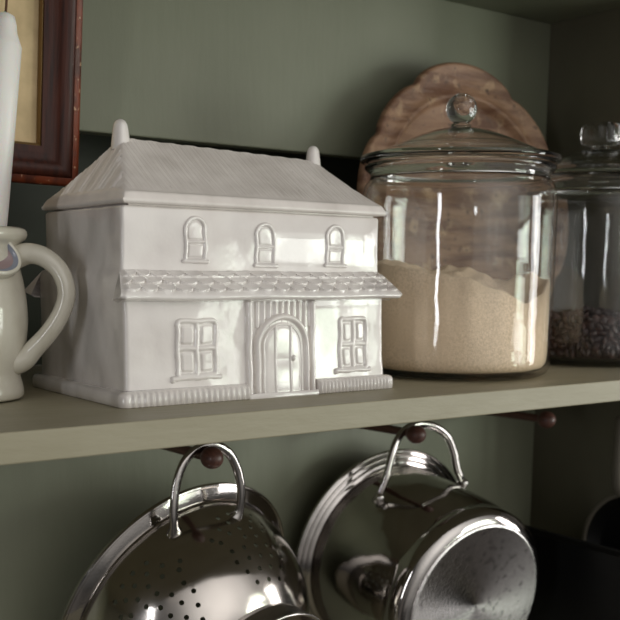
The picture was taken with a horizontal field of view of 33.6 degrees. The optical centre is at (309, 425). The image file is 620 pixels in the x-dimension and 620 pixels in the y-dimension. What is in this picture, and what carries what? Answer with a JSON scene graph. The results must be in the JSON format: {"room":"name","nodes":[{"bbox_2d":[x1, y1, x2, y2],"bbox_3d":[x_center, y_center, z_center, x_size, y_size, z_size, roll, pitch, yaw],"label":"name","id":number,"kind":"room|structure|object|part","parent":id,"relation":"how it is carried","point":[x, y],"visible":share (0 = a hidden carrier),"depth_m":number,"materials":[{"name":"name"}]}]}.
{"room":"kitchen","nodes":[
{"label":"kitchen","id":0,"kind":"room"},
{"bbox_2d":[7,133,359,364],"bbox_3d":[-0.358,-0.188,1.032,1.508,0.262,0.020,-6,10,-36],"label":"wall","id":1,"kind":"structure","parent":0,"point":[26,201],"depth_m":1.08,"materials":[{"name":"paint"}]},
{"bbox_2d":[0,0,550,619],"bbox_3d":[-0.301,0.050,0.987,1.508,1.045,0.020,-6,10,-36],"label":"wall","id":2,"kind":"structure","parent":0,"point":[285,76],"depth_m":1.10,"materials":[{"name":"green paint"}]},
{"bbox_2d":[0,0,82,186],"bbox_3d":[-0.346,-0.418,0.821,0.358,0.425,0.057,-6,10,-36],"label":"picture frame","id":3,"kind":"object","parent":2,"relation":"attached to","point":[46,142],"visible":0.83,"depth_m":0.93,"materials":[{"name":"brown wood"}]},
{"bbox_2d":[0,0,38,142],"bbox_3d":[-0.351,-0.419,0.828,0.290,0.358,0.004,-4,15,-36],"label":"picture","id":4,"kind":"object","parent":3,"relation":"attached to","point":[25,12],"depth_m":0.93},
{"bbox_2d":[162,446,223,468],"bbox_3d":[-0.130,0.022,0.998,0.021,0.021,0.158,-6,10,-36],"label":"wooden peg","id":5,"kind":"object","parent":2,"relation":"attached to","point":[210,457],"visible":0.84,"depth_m":0.94,"materials":[{"name":"brown wood"}]},
{"bbox_3d":[-0.137,0.020,1.007,0.018,0.018,0.136,-6,10,-36],"label":"stem","id":6,"kind":"part","parent":5,"relation":"part of","materials":[{"name":"brown wood"}]},
{"bbox_2d":[61,442,318,619],"bbox_3d":[-0.095,0.168,1.008,0.205,0.320,0.286,9,12,44],"label":"colander","id":7,"kind":"object","parent":5,"relation":"hanging from","point":[181,525],"visible":0.97,"depth_m":0.95,"materials":[{"name":"silver metal"}]},
{"bbox_3d":[-0.097,0.058,0.968,0.085,0.090,0.019,-6,11,-38],"label":"handle","id":8,"kind":"part","parent":7,"relation":"part of","materials":[{"name":"silver metal"}]},
{"bbox_3d":[-0.091,0.030,0.946,0.021,0.021,0.025,-6,10,-36],"label":"knob","id":9,"kind":"part","parent":5,"relation":"part of","materials":[{"name":"brown wood"}]},
{"bbox_2d":[0,364,619,465],"bbox_3d":[-0.226,-0.021,0.875,1.508,0.021,0.429,-6,10,-36],"label":"shelf","id":10,"kind":"object","parent":2,"relation":"attached to","point":[39,425],"depth_m":0.78,"materials":[{"name":"beige wood"}]},
{"bbox_2d":[0,226,75,401],"bbox_3d":[-0.248,-0.086,0.790,0.110,0.130,0.095,-6,10,-36],"label":"jug","id":11,"kind":"object","parent":10,"relation":"on","point":[18,355],"visible":1,"depth_m":0.78,"materials":[{"name":"beige ceramic"}]},
{"bbox_2d":[0,0,21,225],"bbox_3d":[-0.241,-0.206,0.785,0.028,0.254,0.049,8,11,39],"label":"candle","id":12,"kind":"object","parent":11,"relation":"in","point":[10,46],"visible":0.97,"depth_m":0.78,"materials":[{"name":"white wax"}]},
{"bbox_3d":[-0.232,-0.126,0.757,0.021,0.039,0.041,8,11,40],"label":"spout","id":13,"kind":"part","parent":11,"relation":"part of","materials":[{"name":"beige ceramic"}]},
{"bbox_3d":[-0.206,-0.088,0.783,0.052,0.101,0.026,1,9,6],"label":"handle","id":14,"kind":"part","parent":11,"relation":"part of","materials":[{"name":"beige ceramic"}]},
{"bbox_2d":[25,119,401,408],"bbox_3d":[-0.082,-0.141,0.880,0.268,0.218,0.187,-6,10,-36],"label":"cookie jar","id":15,"kind":"object","parent":10,"relation":"on","point":[200,274],"visible":0.98,"depth_m":0.81,"materials":[{"name":"white ceramic"}]},
{"bbox_3d":[-0.079,-0.205,0.872,0.250,0.060,0.152,-6,10,-36],"label":"lid","id":16,"kind":"part","parent":15,"relation":"part of","materials":[{"name":"white ceramic"}]},
{"bbox_3d":[-0.023,-0.089,0.830,0.058,0.022,0.003,-6,10,-36],"label":"fluted panel","id":17,"kind":"part","parent":15,"relation":"part of","materials":[{"name":"white ceramic"}]},
{"bbox_3d":[-0.022,-0.058,0.833,0.056,0.067,0.008,-6,10,-36],"label":"door","id":18,"kind":"part","parent":15,"relation":"part of","materials":[{"name":"white ceramic"}]},
{"bbox_2d":[360,93,562,380],"bbox_3d":[0.147,-0.188,1.022,0.197,0.274,0.197,-7,12,-43],"label":"glass jar","id":19,"kind":"object","parent":10,"relation":"on","point":[459,155],"visible":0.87,"depth_m":0.96,"materials":[{"name":"clear glass"}]},
{"bbox_3d":[0.148,-0.290,1.007,0.197,0.068,0.197,-6,10,-36],"label":"lid","id":20,"kind":"part","parent":19,"relation":"part of","materials":[{"name":"clear glass"}]},
{"bbox_2d":[377,259,549,373],"bbox_3d":[0.146,-0.112,1.033,0.183,0.107,0.183,-6,10,-36],"label":"sugar","id":21,"kind":"object","parent":19,"relation":"in","point":[450,319],"visible":0.98,"depth_m":0.95,"materials":[{"name":"beige food"}]},
{"bbox_2d":[357,62,568,297],"bbox_3d":[0.189,-0.252,1.214,0.344,0.341,0.058,-6,11,-38],"label":"wooden platter","id":22,"kind":"object","parent":10,"relation":"on","point":[476,229],"visible":0.42,"depth_m":1.21,"materials":[{"name":"brown wood"}]},
{"bbox_2d":[517,122,619,366],"bbox_3d":[0.328,-0.207,1.179,0.181,0.269,0.181,-6,10,-36],"label":"glass jar","id":23,"kind":"object","parent":10,"relation":"on","point":[593,173],"visible":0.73,"depth_m":1.14,"materials":[{"name":"clear glass"}]},
{"bbox_2d":[548,305,619,358],"bbox_3d":[0.327,-0.110,1.192,0.164,0.058,0.164,4,9,22],"label":"beans","id":24,"kind":"object","parent":23,"relation":"in","point":[585,332],"visible":0.73,"depth_m":1.12,"materials":[{"name":"brown food"}]},
{"bbox_3d":[0.329,-0.309,1.163,0.181,0.063,0.181,-6,10,-36],"label":"lid","id":25,"kind":"part","parent":23,"relation":"part of","materials":[{"name":"clear glass"}]},
{"bbox_2d":[360,425,425,443],"bbox_3d":[0.084,0.003,1.172,0.021,0.021,0.133,-6,10,-36],"label":"wooden peg","id":26,"kind":"object","parent":2,"relation":"attached to","point":[416,434],"visible":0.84,"depth_m":1.12,"materials":[{"name":"brown wood"}]},
{"bbox_3d":[0.077,0.002,1.180,0.018,0.018,0.111,-6,10,-36],"label":"stem","id":27,"kind":"part","parent":26,"relation":"part of","materials":[{"name":"brown wood"}]},
{"bbox_3d":[0.116,0.010,1.129,0.021,0.021,0.025,-6,10,-36],"label":"knob","id":28,"kind":"part","parent":26,"relation":"part of","materials":[{"name":"brown wood"}]},
{"bbox_2d":[295,421,539,619],"bbox_3d":[0.134,0.143,1.178,0.261,0.301,0.194,-5,10,-35],"label":"cooking pot","id":29,"kind":"object","parent":26,"relation":"hanging from","point":[395,536],"visible":0.98,"depth_m":1.12,"materials":[{"name":"silver metal"}]},
{"bbox_3d":[0.130,0.038,1.165,0.139,0.089,0.016,-5,18,-34],"label":"handle","id":30,"kind":"part","parent":29,"relation":"part of","materials":[{"name":"silver metal"}]},
{"bbox_2d":[489,411,555,427],"bbox_3d":[0.253,-0.014,1.292,0.021,0.021,0.138,-6,10,-36],"label":"wooden peg","id":31,"kind":"object","parent":2,"relation":"attached to","point":[545,419],"visible":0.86,"depth_m":1.26,"materials":[{"name":"brown wood"}]},
{"bbox_3d":[0.246,-0.015,1.301,0.018,0.018,0.116,-6,10,-36],"label":"stem","id":32,"kind":"part","parent":31,"relation":"part of","materials":[{"name":"brown wood"}]},
{"bbox_3d":[0.286,-0.007,1.248,0.021,0.021,0.025,-6,10,-36],"label":"knob","id":33,"kind":"part","parent":31,"relation":"part of","materials":[{"name":"brown wood"}]},
{"bbox_2d":[447,0,619,23],"bbox_3d":[-0.227,-0.463,0.817,1.508,0.020,0.449,-6,10,-36],"label":"ceiling","id":34,"kind":"structure","parent":0,"point":[546,11],"depth_m":1.26,"materials":[{"name":"green paint"}]},
{"bbox_2d":[530,7,619,538],"bbox_3d":[0.338,-0.015,1.402,0.020,1.065,0.305,-6,10,-36],"label":"wall","id":35,"kind":"structure","parent":0,"point":[572,465],"depth_m":1.34,"materials":[{"name":"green paint"}]},
{"bbox_2d":[581,416,619,549],"bbox_3d":[0.409,0.117,1.278,0.031,0.252,0.161,-6,10,-36],"label":"frying pan","id":36,"kind":"object","parent":35,"relation":"hanging from","point":[601,526],"visible":0.66,"depth_m":1.32,"materials":[{"name":"black metal"}]},
{"bbox_3d":[0.388,0.040,1.284,0.018,0.102,0.015,0,8,-2],"label":"handle","id":37,"kind":"part","parent":36,"relation":"part of","materials":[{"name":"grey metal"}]},
{"bbox_3d":[-0.207,0.419,0.908,1.508,0.020,0.349,-6,10,-36],"label":"floor","id":38,"kind":"structure","parent":0,"visible":0},
{"bbox_2d":[525,525,619,619],"bbox_3d":[0.279,0.242,1.247,0.012,0.240,0.275,-6,10,-36],"label":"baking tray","id":39,"kind":"object","parent":38,"relation":"on","point":[580,579],"visible":0.33,"depth_m":1.20,"materials":[{"name":"black metal"}]}
]}

